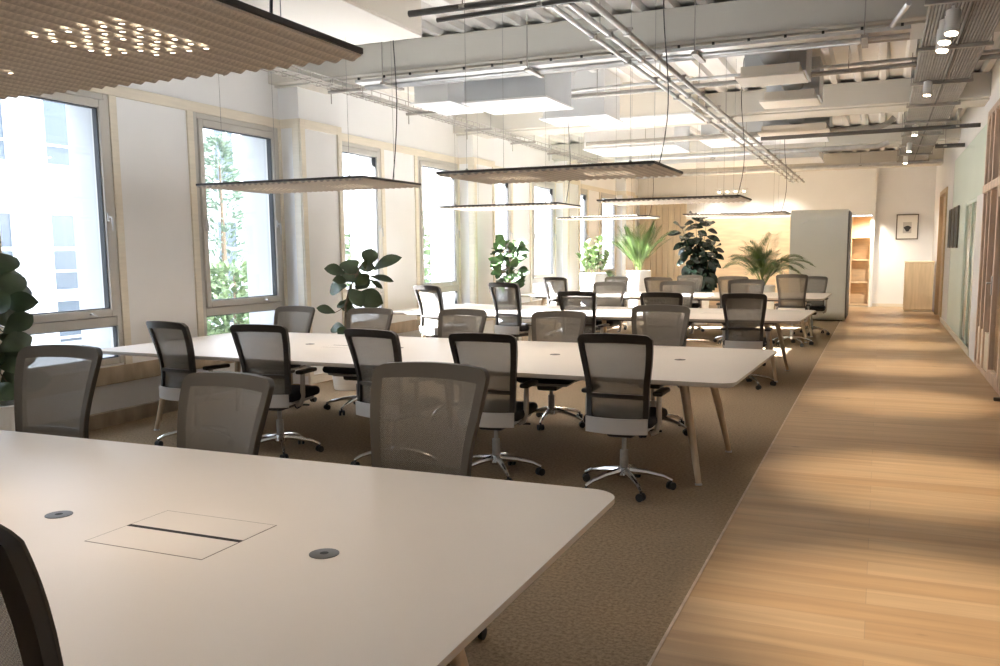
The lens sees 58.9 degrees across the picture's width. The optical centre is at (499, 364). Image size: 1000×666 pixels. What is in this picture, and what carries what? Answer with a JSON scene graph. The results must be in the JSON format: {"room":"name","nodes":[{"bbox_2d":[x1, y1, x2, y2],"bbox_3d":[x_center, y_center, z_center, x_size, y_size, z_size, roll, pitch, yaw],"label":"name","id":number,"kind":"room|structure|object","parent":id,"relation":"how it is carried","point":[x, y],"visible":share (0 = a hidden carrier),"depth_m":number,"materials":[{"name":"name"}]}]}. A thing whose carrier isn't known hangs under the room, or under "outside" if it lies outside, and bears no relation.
{"room":"open-plan office","nodes":[
{"label":"open-plan office","id":0,"kind":"room"},
{"bbox_2d":[278,87,346,384],"bbox_3d":[-2.217,-1.689,10.599,0.300,3.780,0.855,3,8,23],"label":"pillar","id":1,"kind":"structure","parent":0,"point":[311,131],"depth_m":10.36,"materials":[{"name":"white paint"}]},
{"bbox_2d":[90,69,636,414],"bbox_3d":[-1.523,-2.080,13.215,0.500,3.880,28.600,3,8,23],"label":"wall","id":2,"kind":"structure","parent":0,"point":[153,151],"depth_m":8.85,"materials":[{"name":"white paint"}]},
{"bbox_2d":[21,89,132,365],"bbox_3d":[-3.945,-1.126,7.502,0.588,2.420,1.520,3,8,23],"label":"window","id":3,"kind":"structure","parent":2,"relation":"in","point":[103,316],"depth_m":8.02,"materials":[{"name":"glass"}]},
{"bbox_2d":[185,110,287,336],"bbox_3d":[-2.994,-1.417,9.708,0.588,2.420,1.540,3,8,23],"label":"window","id":4,"kind":"structure","parent":2,"relation":"in","point":[264,213],"depth_m":10.09,"materials":[{"name":"glass"}]},
{"bbox_2d":[89,322,530,430],"bbox_3d":[-1.467,-0.143,12.843,0.050,0.130,27.500,3,8,23],"label":"baseboard","id":5,"kind":"structure","parent":2,"relation":"attached to","point":[127,414],"depth_m":8.21,"materials":[{"name":"brown wood"}]},
{"bbox_2d":[96,299,546,386],"bbox_3d":[-1.483,-0.525,12.799,0.024,0.160,27.500,3,8,23],"label":"trim","id":6,"kind":"structure","parent":2,"relation":"attached to","point":[145,369],"depth_m":8.40,"materials":[{"name":"brown wood"}]},
{"bbox_2d":[80,85,637,197],"bbox_3d":[-1.509,-3.055,12.477,0.024,0.100,27.500,3,8,23],"label":"trim","id":7,"kind":"structure","parent":2,"relation":"attached to","point":[119,91],"depth_m":9.42,"materials":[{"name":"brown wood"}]},
{"bbox_2d":[342,141,387,308],"bbox_3d":[-2.099,-1.690,11.787,0.588,2.420,1.520,3,8,23],"label":"window","id":8,"kind":"structure","parent":2,"relation":"in","point":[367,207],"depth_m":12.32,"materials":[{"name":"glass"}]},
{"bbox_2d":[414,155,461,318],"bbox_3d":[-1.148,-1.981,13.993,0.588,2.420,1.540,3,8,23],"label":"window","id":9,"kind":"structure","parent":2,"relation":"in","point":[444,223],"depth_m":14.51,"materials":[{"name":"glass"}]},
{"bbox_2d":[495,183,513,304],"bbox_3d":[-0.252,-2.255,16.072,0.588,2.420,1.520,3,8,23],"label":"window","id":10,"kind":"structure","parent":2,"relation":"in","point":[503,192],"depth_m":16.55,"materials":[{"name":"glass"}]},
{"bbox_2d":[529,181,556,301],"bbox_3d":[0.698,-2.546,18.278,0.588,2.420,1.540,3,8,23],"label":"window","id":11,"kind":"structure","parent":2,"relation":"in","point":[543,237],"depth_m":18.77,"materials":[{"name":"glass"}]},
{"bbox_2d":[580,188,588,272],"bbox_3d":[1.594,-2.820,20.357,0.588,2.420,1.520,3,8,23],"label":"window","id":12,"kind":"structure","parent":2,"relation":"in","point":[584,193],"depth_m":20.77,"materials":[{"name":"glass"}]},
{"bbox_2d":[599,192,616,275],"bbox_3d":[2.545,-3.111,22.563,0.588,2.420,1.540,3,8,23],"label":"window","id":13,"kind":"structure","parent":2,"relation":"in","point":[606,227],"depth_m":23.05,"materials":[{"name":"glass"}]},
{"bbox_2d":[89,305,839,665],"bbox_3d":[1.105,0.058,12.364,6.170,0.200,28.600,3,8,23],"label":"floor","id":14,"kind":"structure","parent":0,"point":[611,598],"depth_m":5.92,"materials":[{"name":"carpet"}]},
{"bbox_2d":[0,253,38,430],"bbox_3d":[-3.535,-0.002,6.258,0.646,1.557,0.508,-5,8,-29],"label":"fig","id":15,"kind":"object","parent":14,"relation":"on","point":[16,298],"visible":0.7,"depth_m":6.21,"materials":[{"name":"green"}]},
{"bbox_2d":[0,524,63,665],"bbox_3d":[-0.801,0.752,1.694,0.656,1.153,0.655,3,8,26],"label":"office chair","id":16,"kind":"object","parent":14,"relation":"on","point":[28,633],"visible":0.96,"depth_m":1.34,"materials":[{"name":"brown plastic"}]},
{"bbox_2d":[14,344,102,438],"bbox_3d":[-2.187,0.491,4.058,0.656,1.103,0.655,2,8,18],"label":"office chair","id":17,"kind":"object","parent":14,"relation":"on","point":[55,384],"visible":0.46,"depth_m":4.24,"materials":[{"name":"beige fabric"}]},
{"bbox_2d":[146,321,229,445],"bbox_3d":[-2.456,0.139,7.173,0.636,1.020,0.635,4,9,32],"label":"office chair","id":18,"kind":"object","parent":14,"relation":"on","point":[169,356],"visible":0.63,"depth_m":6.96,"materials":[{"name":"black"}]},
{"bbox_2d":[177,372,274,455],"bbox_3d":[-1.304,0.580,3.623,0.695,1.018,0.694,3,8,29],"label":"office chair","id":19,"kind":"object","parent":14,"relation":"on","point":[227,412],"visible":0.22,"depth_m":3.81,"materials":[{"name":"beige fabric"}]},
{"bbox_2d":[230,324,323,458],"bbox_3d":[-1.698,0.176,6.824,0.636,1.020,0.635,2,8,17],"label":"office chair","id":20,"kind":"object","parent":14,"relation":"on","point":[262,349],"visible":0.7,"depth_m":6.60,"materials":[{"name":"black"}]},
{"bbox_2d":[274,306,316,408],"bbox_3d":[-2.251,-0.079,8.989,0.689,0.988,0.688,3,8,28],"label":"office chair","id":21,"kind":"object","parent":14,"relation":"on","point":[297,319],"visible":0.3,"depth_m":9.16,"materials":[{"name":"beige"}]},
{"bbox_2d":[0,430,614,665],"bbox_3d":[-2.389,0.784,3.211,5.330,0.743,1.750,3,8,23],"label":"desk","id":22,"kind":"object","parent":14,"relation":"on","point":[142,554],"visible":1,"depth_m":2.38,"materials":[{"name":"white laminate"}]},
{"bbox_2d":[322,308,392,415],"bbox_3d":[-1.392,-0.038,8.623,0.689,0.983,0.688,2,8,21],"label":"office chair","id":23,"kind":"object","parent":14,"relation":"on","point":[356,318],"visible":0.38,"depth_m":8.76,"materials":[{"name":"beige"}]},
{"bbox_2d":[317,248,401,390],"bbox_3d":[-1.578,-0.505,9.952,0.915,1.581,0.410,1,7,13],"label":"fig","id":24,"kind":"object","parent":14,"relation":"on","point":[367,298],"visible":0.71,"depth_m":9.93,"materials":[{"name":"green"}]},
{"bbox_2d":[344,329,401,465],"bbox_3d":[-0.748,0.226,6.386,0.636,1.011,0.635,4,9,33],"label":"office chair","id":25,"kind":"object","parent":14,"relation":"on","point":[377,347],"visible":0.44,"depth_m":6.19,"materials":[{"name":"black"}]},
{"bbox_2d":[413,285,443,337],"bbox_3d":[-0.736,-0.467,11.401,0.656,1.118,0.655,6,10,43],"label":"office chair","id":26,"kind":"object","parent":14,"relation":"on","point":[429,326],"visible":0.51,"depth_m":11.20,"materials":[{"name":"beige"}]},
{"bbox_2d":[370,362,489,639],"bbox_3d":[-0.394,0.574,3.295,0.695,1.093,0.694,3,8,26],"label":"office chair","id":27,"kind":"object","parent":14,"relation":"on","point":[425,416],"visible":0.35,"depth_m":3.47,"materials":[{"name":"beige fabric"}]},
{"bbox_2d":[101,332,776,485],"bbox_3d":[-0.628,0.251,7.255,5.330,0.743,1.930,3,8,25],"label":"desk","id":28,"kind":"object","parent":14,"relation":"on","point":[683,367],"visible":0.52,"depth_m":6.67,"materials":[{"name":"white laminate"}]},
{"bbox_2d":[438,309,486,337],"bbox_3d":[-0.472,-0.001,8.232,0.689,0.988,0.688,3,8,26],"label":"office chair","id":29,"kind":"object","parent":14,"relation":"on","point":[450,321],"visible":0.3,"depth_m":8.43,"materials":[{"name":"beige fabric"}]},
{"bbox_2d":[448,333,544,480],"bbox_3d":[-0.021,0.262,6.053,0.636,1.008,0.635,2,8,20],"label":"office chair","id":30,"kind":"object","parent":14,"relation":"on","point":[496,353],"visible":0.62,"depth_m":5.81,"materials":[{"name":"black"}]},
{"bbox_2d":[488,234,528,340],"bbox_3d":[0.134,-1.207,14.386,0.664,1.818,1.276,-1,7,-1],"label":"fig","id":31,"kind":"object","parent":14,"relation":"on","point":[517,251],"visible":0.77,"depth_m":14.16,"materials":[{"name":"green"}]},
{"bbox_2d":[488,282,531,340],"bbox_3d":[0.229,-0.444,10.988,0.656,1.158,0.655,6,10,43],"label":"office chair","id":32,"kind":"object","parent":14,"relation":"on","point":[509,313],"visible":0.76,"depth_m":10.77,"materials":[{"name":"beige fabric"}]},
{"bbox_2d":[517,310,585,429],"bbox_3d":[0.447,0.040,7.842,0.689,0.988,0.688,2,8,19],"label":"office chair","id":33,"kind":"object","parent":14,"relation":"on","point":[553,325],"visible":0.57,"depth_m":7.99,"materials":[{"name":"beige fabric"}]},
{"bbox_2d":[543,277,567,305],"bbox_3d":[1.113,-1.002,15.589,0.656,1.083,0.655,5,9,37],"label":"office chair","id":34,"kind":"object","parent":14,"relation":"on","point":[553,285],"visible":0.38,"depth_m":15.39,"materials":[{"name":"beige"}]},
{"bbox_2d":[557,291,609,333],"bbox_3d":[1.024,-0.364,10.675,0.656,1.061,0.655,3,8,27],"label":"office chair","id":35,"kind":"object","parent":14,"relation":"on","point":[582,301],"visible":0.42,"depth_m":10.40,"materials":[{"name":"beige"}]},
{"bbox_2d":[575,234,615,290],"bbox_3d":[1.949,-1.766,18.351,0.620,1.888,0.827,-8,10,-44],"label":"rubber plant","id":36,"kind":"object","parent":14,"relation":"on","point":[587,280],"visible":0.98,"depth_m":18.19,"materials":[{"name":"green plant"}]},
{"bbox_2d":[393,304,815,381],"bbox_3d":[1.256,-0.333,11.687,5.330,0.743,1.930,3,8,25],"label":"desk","id":37,"kind":"object","parent":14,"relation":"on","point":[777,317],"visible":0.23,"depth_m":11.10,"materials":[{"name":"white laminate"}]},
{"bbox_2d":[593,282,625,332],"bbox_3d":[1.460,-0.616,12.529,0.656,1.083,0.655,3,8,26],"label":"office chair","id":38,"kind":"object","parent":14,"relation":"on","point":[609,294],"visible":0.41,"depth_m":12.66,"materials":[{"name":"beige"}]},
{"bbox_2d":[577,333,675,501],"bbox_3d":[0.804,0.291,5.671,0.636,1.031,0.635,3,8,23],"label":"office chair","id":39,"kind":"object","parent":14,"relation":"on","point":[615,406],"visible":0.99,"depth_m":5.46,"materials":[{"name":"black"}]},
{"bbox_2d":[607,221,671,325],"bbox_3d":[2.834,-1.869,17.983,1.378,2.167,1.468,2,8,20],"label":"potted palm","id":40,"kind":"object","parent":14,"relation":"on","point":[636,277],"visible":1,"depth_m":17.81,"materials":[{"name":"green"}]},
{"bbox_2d":[631,305,689,437],"bbox_3d":[1.288,0.044,7.479,0.689,1.053,0.688,3,8,23],"label":"office chair","id":41,"kind":"object","parent":14,"relation":"on","point":[661,314],"visible":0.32,"depth_m":7.64,"materials":[{"name":"beige fabric"}]},
{"bbox_2d":[640,292,689,385],"bbox_3d":[1.917,-0.323,10.296,0.656,1.057,0.655,2,8,20],"label":"office chair","id":42,"kind":"object","parent":14,"relation":"on","point":[653,298],"visible":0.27,"depth_m":9.98,"materials":[{"name":"beige"}]},
{"bbox_2d":[521,291,831,342],"bbox_3d":[3.053,-0.889,15.910,5.330,0.743,1.930,3,8,24],"label":"desk","id":43,"kind":"object","parent":14,"relation":"on","point":[628,295],"visible":0.23,"depth_m":15.30,"materials":[{"name":"white laminate"}]},
{"bbox_2d":[660,281,694,334],"bbox_3d":[2.393,-0.582,12.133,0.656,1.098,0.655,2,8,18],"label":"office chair","id":44,"kind":"object","parent":14,"relation":"on","point":[673,287],"visible":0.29,"depth_m":12.28,"materials":[{"name":"beige"}]},
{"bbox_2d":[668,211,723,324],"bbox_3d":[3.991,-1.965,18.090,1.174,2.308,0.741,1,7,10],"label":"rubber plant","id":45,"kind":"object","parent":14,"relation":"on","point":[706,265],"visible":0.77,"depth_m":17.94,"materials":[{"name":"green plant"}]},
{"bbox_2d":[722,279,765,365],"bbox_3d":[3.225,-0.558,11.776,0.656,1.123,0.655,3,8,23],"label":"office chair","id":46,"kind":"object","parent":14,"relation":"on","point":[741,284],"visible":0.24,"depth_m":11.95,"materials":[{"name":"beige"}]},
{"bbox_2d":[647,321,840,665],"bbox_3d":[3.724,0.147,10.644,0.012,0.004,27.500,3,8,23],"label":"trim","id":47,"kind":"structure","parent":14,"relation":"on","point":[759,466],"depth_m":4.57,"materials":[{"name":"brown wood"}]},
{"bbox_2d":[721,293,775,389],"bbox_3d":[2.768,-0.284,9.935,0.656,1.054,0.655,3,8,23],"label":"office chair","id":48,"kind":"object","parent":14,"relation":"on","point":[748,340],"visible":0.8,"depth_m":9.71,"materials":[{"name":"beige"}]},
{"bbox_2d":[722,232,814,325],"bbox_3d":[5.354,-1.743,17.925,1.671,1.880,1.829,-2,7,-14],"label":"potted palm","id":49,"kind":"object","parent":14,"relation":"on","point":[759,262],"visible":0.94,"depth_m":17.60,"materials":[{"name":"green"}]},
{"bbox_2d":[772,274,813,346],"bbox_3d":[4.659,-0.873,14.088,0.656,1.135,0.655,3,8,23],"label":"office chair","id":50,"kind":"object","parent":14,"relation":"on","point":[789,298],"visible":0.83,"depth_m":13.86,"materials":[{"name":"beige fabric"}]},
{"bbox_2d":[794,276,829,335],"bbox_3d":[5.565,-1.047,15.804,0.656,1.028,0.655,3,8,23],"label":"office chair","id":51,"kind":"object","parent":14,"relation":"on","point":[819,307],"visible":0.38,"depth_m":15.91,"materials":[{"name":"beige"}]},
{"bbox_2d":[789,209,851,320],"bbox_3d":[6.995,-2.163,19.310,1.155,2.330,1.774,3,8,23],"label":"booth","id":52,"kind":"object","parent":14,"relation":"on","point":[822,237],"visible":0.85,"depth_m":18.47,"materials":[{"name":"grey"}]},
{"bbox_2d":[458,135,495,332],"bbox_3d":[-0.371,-2.254,14.884,0.300,3.780,0.855,3,8,23],"label":"pillar","id":53,"kind":"structure","parent":0,"point":[477,228],"depth_m":14.61,"materials":[{"name":"white paint"}]},
{"bbox_2d":[555,143,579,290],"bbox_3d":[1.475,-2.819,19.169,0.300,3.780,0.855,3,8,23],"label":"pillar","id":54,"kind":"structure","parent":0,"point":[567,231],"depth_m":18.89,"materials":[{"name":"white paint"}]},
{"bbox_2d":[616,178,634,306],"bbox_3d":[3.321,-3.383,23.454,0.300,3.780,0.855,3,8,23],"label":"pillar","id":55,"kind":"structure","parent":0,"point":[623,186],"depth_m":23.12,"materials":[{"name":"white paint"}]},
{"bbox_2d":[626,270,650,325],"bbox_3d":[2.826,-1.352,18.073,0.500,1.120,0.500,0,7,8],"label":"planter","id":56,"kind":"object","parent":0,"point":[635,282],"depth_m":17.84,"materials":[{"name":"white ceramic"}]},
{"bbox_2d":[359,0,999,162],"bbox_3d":[3.455,-3.709,10.855,11.370,0.155,28.600,3,8,23],"label":"ceiling","id":57,"kind":"structure","parent":0,"point":[429,26],"depth_m":10.39,"materials":[{"name":"white metal"}]},
{"bbox_2d":[0,0,362,99],"bbox_3d":[-1.354,-1.690,2.384,1.650,1.663,0.950,3,8,23],"label":"pendant lamp","id":58,"kind":"object","parent":57,"relation":"hanging from","point":[47,46],"visible":1,"depth_m":2.38,"materials":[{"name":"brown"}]},
{"bbox_2d":[196,40,420,193],"bbox_3d":[-1.638,-2.337,7.494,1.650,1.663,0.950,3,8,23],"label":"pendant lamp","id":59,"kind":"object","parent":57,"relation":"hanging from","point":[349,182],"visible":0.99,"depth_m":7.40,"materials":[{"name":"beige fabric"}]},
{"bbox_2d":[239,0,421,44],"bbox_3d":[-2.142,-2.801,6.658,2.630,0.580,1.630,3,8,23],"label":"ceiling panel","id":60,"kind":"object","parent":57,"relation":"hanging from","point":[355,22],"depth_m":6.43,"materials":[{"name":"beige paint"}]},
{"bbox_2d":[223,66,605,163],"bbox_3d":[-0.117,-3.645,13.280,0.430,0.620,17.000,3,8,23],"label":"cable tray","id":61,"kind":"object","parent":57,"relation":"hanging from","point":[337,88],"visible":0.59,"depth_m":11.18,"materials":[{"name":"metal"}]},
{"bbox_2d":[410,82,483,115],"bbox_3d":[-0.630,-3.340,10.607,0.520,0.540,0.950,3,8,23],"label":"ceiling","id":62,"kind":"structure","parent":57,"relation":"attached to","point":[446,99],"depth_m":10.30,"materials":[{"name":"white paint"}]},
{"bbox_2d":[408,0,541,16],"bbox_3d":[1.267,-2.598,5.144,4.100,0.671,0.057,3,8,23],"label":"ceiling pipe","id":63,"kind":"object","parent":57,"relation":"hanging from","point":[487,3],"visible":1,"depth_m":5.81,"materials":[{"name":"grey"}]},
{"bbox_2d":[438,111,581,210],"bbox_3d":[0.129,-2.868,11.521,1.650,1.663,0.950,3,8,23],"label":"pendant lamp","id":64,"kind":"object","parent":57,"relation":"hanging from","point":[546,205],"visible":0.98,"depth_m":11.41,"materials":[{"name":"metal"}]},
{"bbox_2d":[436,0,590,22],"bbox_3d":[1.383,-2.598,5.226,3.950,0.695,0.046,3,8,23],"label":"ceiling pipe","id":65,"kind":"object","parent":57,"relation":"hanging from","point":[550,2],"visible":1,"depth_m":5.83,"materials":[{"name":"grey"}]},
{"bbox_2d":[462,72,572,114],"bbox_3d":[0.216,-3.283,10.250,1.020,0.580,0.950,3,8,23],"label":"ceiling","id":66,"kind":"structure","parent":57,"relation":"hanging from","point":[521,94],"depth_m":9.96,"materials":[{"name":"white paint"}]},
{"bbox_2d":[436,0,682,183],"bbox_3d":[0.458,-2.245,6.603,1.650,1.663,0.950,3,8,23],"label":"pendant lamp","id":67,"kind":"object","parent":57,"relation":"hanging from","point":[640,169],"visible":1,"depth_m":6.51,"materials":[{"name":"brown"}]},
{"bbox_2d":[539,68,623,126],"bbox_3d":[1.062,-3.449,11.482,0.900,0.580,0.800,3,8,23],"label":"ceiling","id":68,"kind":"structure","parent":57,"relation":"hanging from","point":[605,109],"depth_m":11.15,"materials":[{"name":"white paint"}]},
{"bbox_2d":[355,0,911,90],"bbox_3d":[0.880,-3.046,8.153,5.300,0.515,0.930,3,8,23],"label":"rack","id":69,"kind":"object","parent":57,"relation":"attached to","point":[899,33],"visible":0.89,"depth_m":8.11,"materials":[{"name":"metal"}]},
{"bbox_2d":[355,25,910,84],"bbox_3d":[0.945,-2.869,8.324,5.300,0.030,0.150,3,8,23],"label":"tray","id":70,"kind":"object","parent":69,"relation":"on","point":[872,33],"depth_m":8.15,"materials":[{"name":"metal"}]},
{"bbox_2d":[268,0,999,93],"bbox_3d":[1.057,-3.184,8.810,7.600,0.330,0.860,3,8,23],"label":"ceiling beam","id":71,"kind":"structure","parent":57,"relation":"attached to","point":[740,20],"depth_m":8.31,"materials":[{"name":"paint"}]},
{"bbox_2d":[583,126,690,156],"bbox_3d":[2.410,-3.998,15.490,1.600,0.530,1.300,3,8,23],"label":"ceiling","id":72,"kind":"structure","parent":57,"relation":"hanging from","point":[669,147],"depth_m":15.09,"materials":[{"name":"white paint"}]},
{"bbox_2d":[590,77,704,129],"bbox_3d":[1.996,-3.615,12.319,1.550,0.480,0.900,3,8,23],"label":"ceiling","id":73,"kind":"structure","parent":57,"relation":"hanging from","point":[644,106],"depth_m":11.91,"materials":[{"name":"beige paint"}]},
{"bbox_2d":[542,0,804,182],"bbox_3d":[3.429,-3.621,12.798,0.350,0.620,20.900,3,8,23],"label":"ceiling pipes","id":74,"kind":"object","parent":57,"relation":"attached to","point":[593,35],"visible":0.93,"depth_m":8.24,"materials":[{"name":"metal"}]},
{"bbox_2d":[597,57,751,205],"bbox_3d":[2.073,-2.749,10.426,1.650,1.663,0.950,3,8,23],"label":"pendant lamp","id":75,"kind":"object","parent":57,"relation":"hanging from","point":[723,198],"visible":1,"depth_m":10.31,"materials":[{"name":"grey metal"}]},
{"bbox_2d":[453,71,991,138],"bbox_3d":[2.903,-3.749,13.095,7.600,0.330,0.860,3,8,23],"label":"ceiling beam","id":76,"kind":"structure","parent":57,"relation":"attached to","point":[889,95],"depth_m":12.34,"materials":[{"name":"paint"}]},
{"bbox_2d":[683,125,790,217],"bbox_3d":[3.996,-3.331,14.840,1.650,1.663,0.950,3,8,23],"label":"pendant lamp","id":77,"kind":"object","parent":57,"relation":"hanging from","point":[773,212],"visible":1,"depth_m":14.73,"materials":[{"name":"metal"}]},
{"bbox_2d":[657,152,823,168],"bbox_3d":[5.129,-4.526,19.020,3.400,0.430,1.400,3,8,23],"label":"ceiling panel","id":78,"kind":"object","parent":57,"relation":"hanging from","point":[812,157],"depth_m":18.70,"materials":[{"name":"white paint"}]},
{"bbox_2d":[586,115,895,146],"bbox_3d":[3.619,-3.801,13.843,4.728,0.530,0.095,3,8,23],"label":"ceiling pipe","id":79,"kind":"object","parent":57,"relation":"hanging from","point":[892,118],"visible":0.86,"depth_m":14.04,"materials":[{"name":"metal"}]},
{"bbox_2d":[615,140,889,162],"bbox_3d":[4.553,-4.129,16.469,4.966,0.562,0.101,3,8,23],"label":"ceiling pipe","id":80,"kind":"object","parent":57,"relation":"hanging from","point":[825,149],"visible":0.83,"depth_m":16.37,"materials":[{"name":"metal"}]},
{"bbox_2d":[552,120,960,162],"bbox_3d":[4.749,-4.314,17.380,7.600,0.330,0.860,3,8,23],"label":"ceiling beam","id":81,"kind":"structure","parent":57,"relation":"attached to","point":[952,135],"depth_m":16.55,"materials":[{"name":"paint"}]},
{"bbox_2d":[699,121,828,147],"bbox_3d":[4.517,-4.018,15.073,2.000,0.430,1.200,3,8,23],"label":"ceiling panel","id":82,"kind":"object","parent":57,"relation":"hanging from","point":[755,126],"depth_m":14.92,"materials":[{"name":"white paint"}]},
{"bbox_2d":[735,49,811,87],"bbox_3d":[2.870,-3.189,9.213,0.660,0.560,1.280,3,8,23],"label":"air duct","id":83,"kind":"object","parent":57,"relation":"hanging from","point":[788,67],"visible":0.52,"depth_m":8.91,"materials":[{"name":"beige metal"}]},
{"bbox_2d":[571,46,999,98],"bbox_3d":[2.931,-3.334,9.814,4.850,0.425,0.065,3,8,23],"label":"ceiling pipe","id":84,"kind":"object","parent":57,"relation":"hanging from","point":[997,55],"visible":0.62,"depth_m":9.94,"materials":[{"name":"metal"}]},
{"bbox_2d":[571,49,999,91],"bbox_3d":[2.973,-3.382,9.845,4.800,0.337,0.050,3,8,23],"label":"ceiling pipe","id":85,"kind":"object","parent":57,"relation":"hanging from","point":[991,50],"visible":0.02,"depth_m":9.97,"materials":[{"name":"metal"}]},
{"bbox_2d":[632,148,943,178],"bbox_3d":[6.596,-4.878,21.665,7.600,0.330,0.860,3,8,23],"label":"ceiling beam","id":86,"kind":"structure","parent":57,"relation":"attached to","point":[938,153],"depth_m":20.58,"materials":[{"name":"paint"}]},
{"bbox_2d":[635,158,942,178],"bbox_3d":[6.418,-4.655,20.312,6.751,0.528,0.110,3,8,23],"label":"ceiling pipe","id":87,"kind":"object","parent":57,"relation":"hanging from","point":[931,161],"visible":0.73,"depth_m":20.03,"materials":[{"name":"metal"}]},
{"bbox_2d":[759,56,823,108],"bbox_3d":[3.531,-3.380,10.658,0.650,0.560,1.280,3,8,23],"label":"air duct","id":88,"kind":"object","parent":57,"relation":"hanging from","point":[810,93],"visible":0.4,"depth_m":10.40,"materials":[{"name":"beige metal"}]},
{"bbox_2d":[757,116,832,136],"bbox_3d":[4.501,-3.742,13.428,1.000,0.560,1.280,3,8,23],"label":"air duct","id":89,"kind":"object","parent":57,"relation":"hanging from","point":[817,124],"visible":0.45,"depth_m":13.10,"materials":[{"name":"beige"}]},
{"bbox_2d":[761,108,980,140],"bbox_3d":[5.231,-3.603,12.627,2.900,0.648,0.072,3,8,23],"label":"ceiling pipe","id":90,"kind":"object","parent":57,"relation":"hanging from","point":[968,125],"visible":0.84,"depth_m":12.60,"materials":[{"name":"grey"}]},
{"bbox_2d":[897,0,999,162],"bbox_3d":[5.591,-3.561,11.380,0.640,0.425,18.000,3,8,23],"label":"cable tray","id":91,"kind":"object","parent":57,"relation":"hanging from","point":[949,72],"visible":0.78,"depth_m":9.20,"materials":[{"name":"grey"}]},
{"bbox_2d":[637,168,876,306],"bbox_3d":[6.890,-3.523,24.262,6.220,3.780,0.700,3,8,23],"label":"wall","id":92,"kind":"structure","parent":0,"point":[854,190],"depth_m":23.50,"materials":[{"name":"white paint"}]},
{"bbox_2d":[640,196,686,280],"bbox_3d":[4.563,-3.181,24.849,1.310,3.000,0.060,3,8,23],"label":"wall panel","id":93,"kind":"object","parent":92,"relation":"attached to","point":[665,262],"depth_m":24.76,"materials":[{"name":"beige wood"}]},
{"bbox_2d":[686,217,790,304],"bbox_3d":[6.562,-2.784,24.105,3.000,2.360,0.020,3,8,23],"label":"wall panel","id":94,"kind":"object","parent":92,"relation":"attached to","point":[731,232],"depth_m":24.00,"materials":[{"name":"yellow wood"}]},
{"bbox_2d":[753,285,774,325],"bbox_3d":[5.283,-1.189,17.858,0.500,0.800,0.500,1,8,15],"label":"planter","id":95,"kind":"object","parent":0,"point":[767,288],"depth_m":17.63,"materials":[{"name":"white"}]},
{"bbox_2d":[651,306,999,665],"bbox_3d":[6.208,0.280,10.195,4.930,0.201,28.600,3,8,23],"label":"wood floor","id":96,"kind":"structure","parent":0,"point":[867,533],"depth_m":4.90,"materials":[{"name":"brown wood"}]},
{"bbox_2d":[849,216,871,306],"bbox_3d":[9.407,-2.679,23.108,0.480,2.345,0.370,3,8,23],"label":"bookcase","id":97,"kind":"object","parent":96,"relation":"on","point":[861,225],"visible":0.85,"depth_m":23.23,"materials":[{"name":"brown wood"}]},
{"bbox_2d":[903,261,934,311],"bbox_3d":[10.006,-1.862,21.172,0.640,1.200,0.505,3,8,23],"label":"sideboard","id":98,"kind":"object","parent":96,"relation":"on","point":[918,275],"visible":1,"depth_m":20.95,"materials":[{"name":"brown wood"}]},
{"bbox_2d":[871,166,936,305],"bbox_3d":[10.535,-3.385,22.874,1.580,3.780,0.400,3,8,23],"label":"wall","id":99,"kind":"structure","parent":0,"point":[899,190],"depth_m":22.75,"materials":[{"name":"white paint"}]},
{"bbox_2d":[896,214,918,239],"bbox_3d":[10.426,-3.517,22.657,0.520,0.640,0.030,3,8,23],"label":"framed print","id":100,"kind":"object","parent":99,"relation":"attached to","point":[907,225],"visible":1,"depth_m":22.66,"materials":[{"name":"brown"}]},
{"bbox_2d":[932,59,999,362],"bbox_3d":[5.641,-1.676,9.852,0.162,3.780,28.000,3,8,23],"label":"wall","id":101,"kind":"structure","parent":0,"point":[945,172],"depth_m":14.45,"materials":[{"name":"white paint"}]},
{"bbox_2d":[934,186,947,320],"bbox_3d":[9.610,-2.379,19.127,0.190,2.750,2.200,3,8,23],"label":"door","id":102,"kind":"structure","parent":101,"relation":"in","point":[944,193],"depth_m":19.93,"materials":[{"name":"brown wood"}]},
{"bbox_2d":[959,197,976,347],"bbox_3d":[7.029,-1.333,13.226,0.060,2.220,1.920,3,8,23],"label":"door","id":103,"kind":"structure","parent":101,"relation":"in","point":[971,206],"depth_m":13.38,"materials":[{"name":"green paint"}]},
{"bbox_2d":[974,98,999,395],"bbox_3d":[4.923,-1.186,8.280,0.155,3.220,6.920,3,8,23],"label":"window","id":104,"kind":"structure","parent":101,"relation":"in","point":[992,160],"depth_m":10.76,"materials":[{"name":"brown wood"}]},
{"bbox_2d":[986,185,999,392],"bbox_3d":[5.377,-0.847,9.582,0.131,2.190,1.020,3,8,23],"label":"door","id":105,"kind":"structure","parent":104,"relation":"attached to","point":[992,377],"depth_m":9.93,"materials":[{"name":"brown wood"}]},
{"label":"outside","id":106,"kind":"structure","parent":0,"visible":0},
{"bbox_2d":[32,322,232,345],"bbox_3d":[-24.846,-1.134,27.008,53.100,0.200,110.000,3,8,23],"label":"ground","id":107,"kind":"structure","parent":106,"point":[75,342],"depth_m":19.89,"materials":[{"name":"white"}]},
{"bbox_2d":[0,96,430,344],"bbox_3d":[-13.322,-8.183,18.920,6.050,16.410,90.000,3,8,23],"label":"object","id":108,"kind":"structure","parent":107,"relation":"on","point":[37,224],"depth_m":19.55,"materials":[{"name":"grey"}]},
{"bbox_2d":[203,132,246,324],"bbox_3d":[-5.704,-2.551,18.258,2.399,4.429,2.378,3,8,23],"label":"tree","id":109,"kind":"object","parent":107,"relation":"on","point":[238,197],"visible":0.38,"depth_m":18.01,"materials":[{"name":"green plant"}]},
{"bbox_2d":[207,259,249,335],"bbox_3d":[-4.512,-0.881,15.152,2.234,1.879,2.131,3,8,23],"label":"tree","id":110,"kind":"object","parent":107,"relation":"on","point":[218,283],"visible":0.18,"depth_m":14.70,"materials":[{"name":"green plant"}]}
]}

